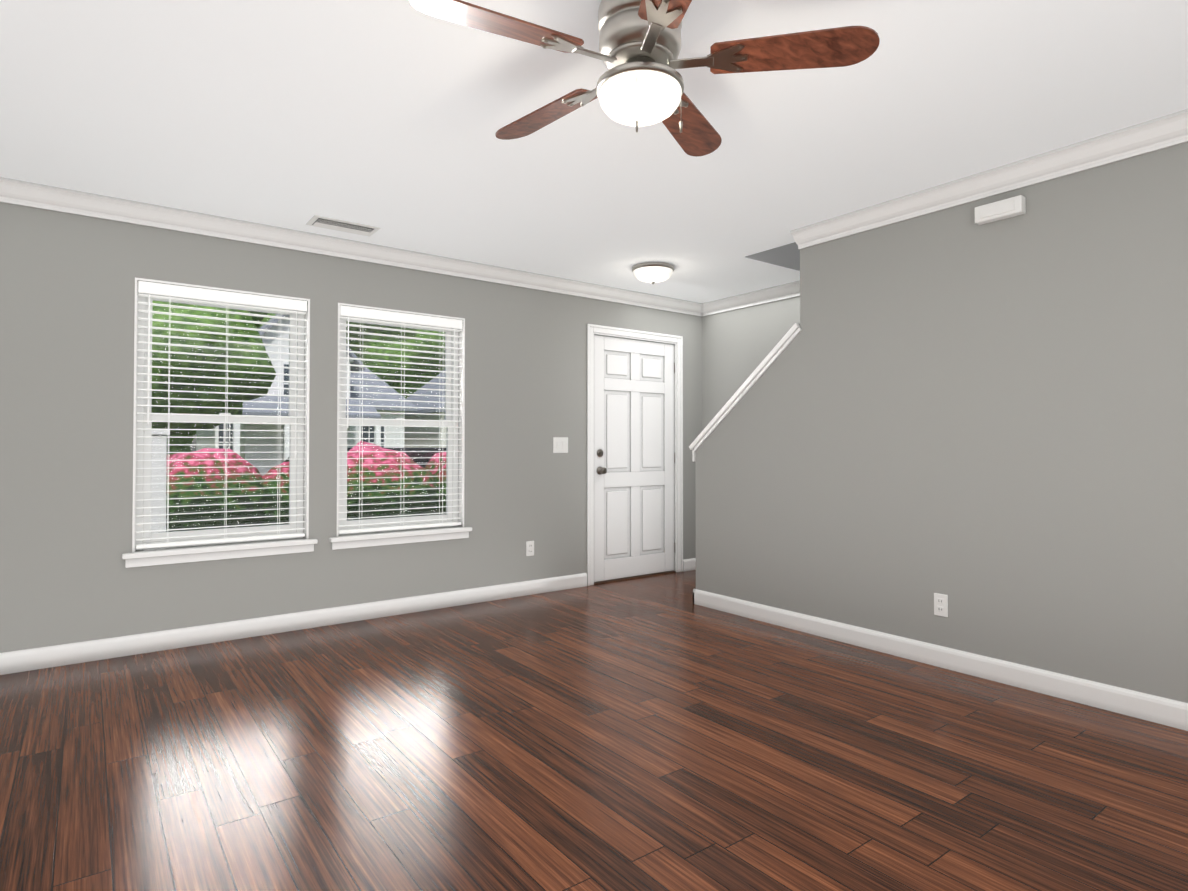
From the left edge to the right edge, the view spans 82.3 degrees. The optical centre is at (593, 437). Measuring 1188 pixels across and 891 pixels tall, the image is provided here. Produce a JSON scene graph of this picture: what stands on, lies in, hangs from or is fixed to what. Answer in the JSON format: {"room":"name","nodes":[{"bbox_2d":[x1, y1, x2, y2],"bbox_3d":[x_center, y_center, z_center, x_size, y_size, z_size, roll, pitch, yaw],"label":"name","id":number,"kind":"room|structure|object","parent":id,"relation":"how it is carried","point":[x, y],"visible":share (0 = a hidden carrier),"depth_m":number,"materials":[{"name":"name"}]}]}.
{"room":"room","nodes":[
{"label":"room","id":0,"kind":"room"},
{"bbox_2d":[0,202,701,652],"bbox_3d":[-1.591,-0.031,4.479,6.620,2.440,0.150,1,-1,-37],"label":"wall","id":1,"kind":"structure","parent":0,"point":[66,386],"depth_m":4.03,"materials":[{"name":"grey paint"}]},
{"bbox_2d":[122,277,317,567],"bbox_3d":[-2.177,-0.079,4.019,1.000,1.577,0.197,1,-1,-37],"label":"window","id":2,"kind":"structure","parent":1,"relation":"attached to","point":[145,540],"depth_m":3.98,"materials":[{"name":"white plastic"}]},
{"bbox_2d":[0,573,586,674],"bbox_3d":[-2.066,1.129,4.003,5.010,0.106,0.015,1,-1,-37],"label":"baseboard","id":3,"kind":"structure","parent":1,"relation":"attached to","point":[107,648],"depth_m":4.05,"materials":[{"name":"white wood"}]},
{"bbox_2d":[0,177,703,316],"bbox_3d":[-1.470,-1.203,4.435,6.260,0.098,0.095,1,-1,-37],"label":"crown molding","id":4,"kind":"structure","parent":1,"relation":"attached to","point":[12,191],"depth_m":4.18,"materials":[{"name":"white wood"}]},
{"bbox_2d":[329,303,471,549],"bbox_3d":[-1.320,-0.070,4.659,0.980,1.577,0.197,1,-1,-37],"label":"window","id":5,"kind":"structure","parent":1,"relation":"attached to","point":[453,423],"depth_m":4.65,"materials":[{"name":"white plastic"}]},
{"bbox_2d":[526,541,533,555],"bbox_3d":[-0.486,0.850,5.192,0.070,0.114,0.009,1,-1,-37],"label":"electrical outlet","id":6,"kind":"object","parent":1,"relation":"attached to","point":[529,548],"visible":1,"depth_m":5.19,"materials":[{"name":"white plastic"}]},
{"bbox_2d":[553,437,567,452],"bbox_3d":[-0.261,0.063,5.371,0.140,0.124,0.012,1,-1,-37],"label":"switch plate","id":7,"kind":"object","parent":1,"relation":"attached to","point":[560,444],"visible":1,"depth_m":5.37,"materials":[{"name":"white plastic"}]},
{"bbox_2d":[594,335,674,581],"bbox_3d":[0.370,0.176,5.850,0.922,2.036,0.113,1,-1,-37],"label":"front door","id":8,"kind":"structure","parent":1,"relation":"in","point":[634,457],"depth_m":5.84,"materials":[{"name":"white wood"}]},
{"bbox_2d":[587,324,682,585],"bbox_3d":[0.328,0.146,5.900,1.068,2.129,0.168,1,-1,-37],"label":"door frame","id":9,"kind":"structure","parent":1,"relation":"attached to","point":[674,340],"depth_m":5.90,"materials":[{"name":"white wood"}]},
{"bbox_2d":[0,570,1187,890],"bbox_3d":[0.466,1.198,1.709,6.620,0.100,7.020,1,-1,-37],"label":"floor","id":10,"kind":"structure","parent":0,"point":[662,732],"depth_m":2.39,"materials":[{"name":"brown wood"}]},
{"bbox_2d":[0,0,1187,302],"bbox_3d":[0.466,-1.342,1.747,6.620,0.100,7.020,1,-1,-37],"label":"ceiling","id":11,"kind":"structure","parent":0,"point":[390,118],"depth_m":2.71,"materials":[{"name":"white paint"}]},
{"bbox_2d":[306,215,380,236],"bbox_3d":[-1.489,-1.251,4.043,0.380,0.014,0.200,1,-1,-37],"label":"ceiling vent","id":12,"kind":"object","parent":11,"relation":"in","point":[340,225],"visible":1,"depth_m":4.02,"materials":[{"name":"white metal"}]},
{"bbox_2d":[410,0,879,156],"bbox_3d":[0.095,-1.066,2.019,1.268,0.443,1.261,1,-1,-37],"label":"ceiling fan","id":13,"kind":"object","parent":11,"relation":"attached to","point":[640,81],"visible":1,"depth_m":1.93,"materials":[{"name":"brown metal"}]},
{"bbox_2d":[632,262,673,283],"bbox_3d":[0.432,-1.180,4.979,0.312,0.126,0.312,1,-1,-37],"label":"flush ceiling light","id":14,"kind":"object","parent":11,"relation":"attached to","point":[652,272],"visible":1,"depth_m":4.88,"materials":[{"name":"white glass"}]},
{"bbox_2d":[702,296,799,430],"bbox_3d":[3.113,-0.044,3.614,0.120,2.440,6.870,1,-1,-37],"label":"wall","id":15,"kind":"structure","parent":0,"point":[738,345],"depth_m":6.01,"materials":[{"name":"grey paint"}]},
{"bbox_2d":[704,280,799,315],"bbox_3d":[1.404,-1.183,5.737,0.095,0.098,1.210,1,-1,-37],"label":"crown molding","id":16,"kind":"structure","parent":15,"relation":"attached to","point":[788,290],"depth_m":5.79,"materials":[{"name":"white wood"}]},
{"bbox_2d":[695,142,1187,702],"bbox_3d":[2.974,-1.334,2.917,1.200,5.000,5.890,1,-1,-37],"label":"wall","id":17,"kind":"structure","parent":0,"point":[985,428],"depth_m":3.30,"materials":[{"name":"grey paint"}]},
{"bbox_2d":[689,323,801,461],"bbox_3d":[1.039,-0.263,4.588,0.176,0.867,0.955,1,-1,-37],"label":"trim","id":18,"kind":"structure","parent":17,"relation":"attached to","point":[777,350],"depth_m":4.50,"materials":[{"name":"white wood"}]},
{"bbox_2d":[693,589,1187,730],"bbox_3d":[2.447,1.108,2.571,0.015,0.106,5.785,1,-1,-37],"label":"baseboard","id":19,"kind":"structure","parent":17,"relation":"attached to","point":[1153,708],"depth_m":3.33,"materials":[{"name":"white wood"}]},
{"bbox_2d":[934,593,947,616],"bbox_3d":[1.775,0.859,3.479,0.009,0.114,0.070,1,-1,-37],"label":"electrical outlet","id":20,"kind":"object","parent":17,"relation":"attached to","point":[940,604],"visible":1,"depth_m":3.48,"materials":[{"name":"white plastic"}]},
{"bbox_2d":[790,109,1187,249],"bbox_3d":[2.653,-1.235,2.263,0.095,0.098,4.750,1,-1,-37],"label":"crown molding","id":21,"kind":"structure","parent":17,"relation":"attached to","point":[1160,133],"depth_m":3.19,"materials":[{"name":"white wood"}]},
{"bbox_2d":[975,195,1025,224],"bbox_3d":[1.938,-1.084,3.250,0.057,0.080,0.210,1,-1,-37],"label":"door chime","id":22,"kind":"object","parent":17,"relation":"attached to","point":[1001,209],"visible":1,"depth_m":3.22,"materials":[{"name":"white plastic"}]},
{"label":"outside","id":23,"kind":"structure","parent":0,"visible":0},
{"bbox_3d":[-35.410,2.609,63.722,160.000,0.240,135.300,1,-1,-37],"label":"ground","id":24,"kind":"structure","parent":23,"visible":0},
{"bbox_2d":[151,430,169,549],"bbox_3d":[-3.495,0.793,5.409,0.180,1.720,0.180,1,-1,-37],"label":"porch post","id":25,"kind":"object","parent":24,"relation":"on","point":[158,479],"depth_m":5.37,"materials":[{"name":"white wood"}]},
{"bbox_2d":[152,301,275,454],"bbox_3d":[-10.972,-0.824,15.038,6.437,5.607,7.426,1,-1,-37],"label":"tree","id":26,"kind":"object","parent":24,"relation":"on","point":[181,410],"depth_m":14.19,"materials":[{"name":"green plant"}]},
{"bbox_2d":[191,311,275,434],"bbox_3d":[-25.371,-8.574,55.912,99.500,21.969,18.082,1,-1,-37],"label":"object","id":27,"kind":"object","parent":24,"relation":"on","point":[258,319],"depth_m":50.93,"materials":[{"name":"green plant"}]},
{"bbox_2d":[138,441,445,550],"bbox_3d":[-2.232,0.903,8.887,8.532,1.707,1.636,1,-1,-37],"label":"bush","id":28,"kind":"object","parent":24,"relation":"on","point":[418,482],"depth_m":7.50,"materials":[{"name":"pink plant"}]},
{"bbox_2d":[196,314,416,475],"bbox_3d":[-11.215,-1.477,26.743,7.600,6.900,8.400,1,-1,-37],"label":"house","id":29,"kind":"structure","parent":24,"relation":"on","point":[250,443],"depth_m":23.78,"materials":[{"name":"white"}]},
{"bbox_2d":[285,448,445,467],"bbox_3d":[-4.466,0.971,12.585,4.500,1.550,1.910,1,-1,-37],"label":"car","id":30,"kind":"object","parent":24,"relation":"on","point":[423,455],"depth_m":12.45,"materials":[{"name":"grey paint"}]},
{"bbox_2d":[346,322,444,397],"bbox_3d":[-12.506,-4.619,39.673,10.371,13.573,12.030,1,-1,-37],"label":"tree","id":31,"kind":"object","parent":24,"relation":"on","point":[394,352],"depth_m":35.56,"materials":[{"name":"green plant"}]},
{"bbox_2d":[404,370,445,447],"bbox_3d":[-4.465,-0.977,33.407,9.600,6.100,5.800,1,-1,-37],"label":"house","id":32,"kind":"structure","parent":24,"relation":"on","point":[414,438],"depth_m":30.20,"materials":[{"name":"white"}]}
]}

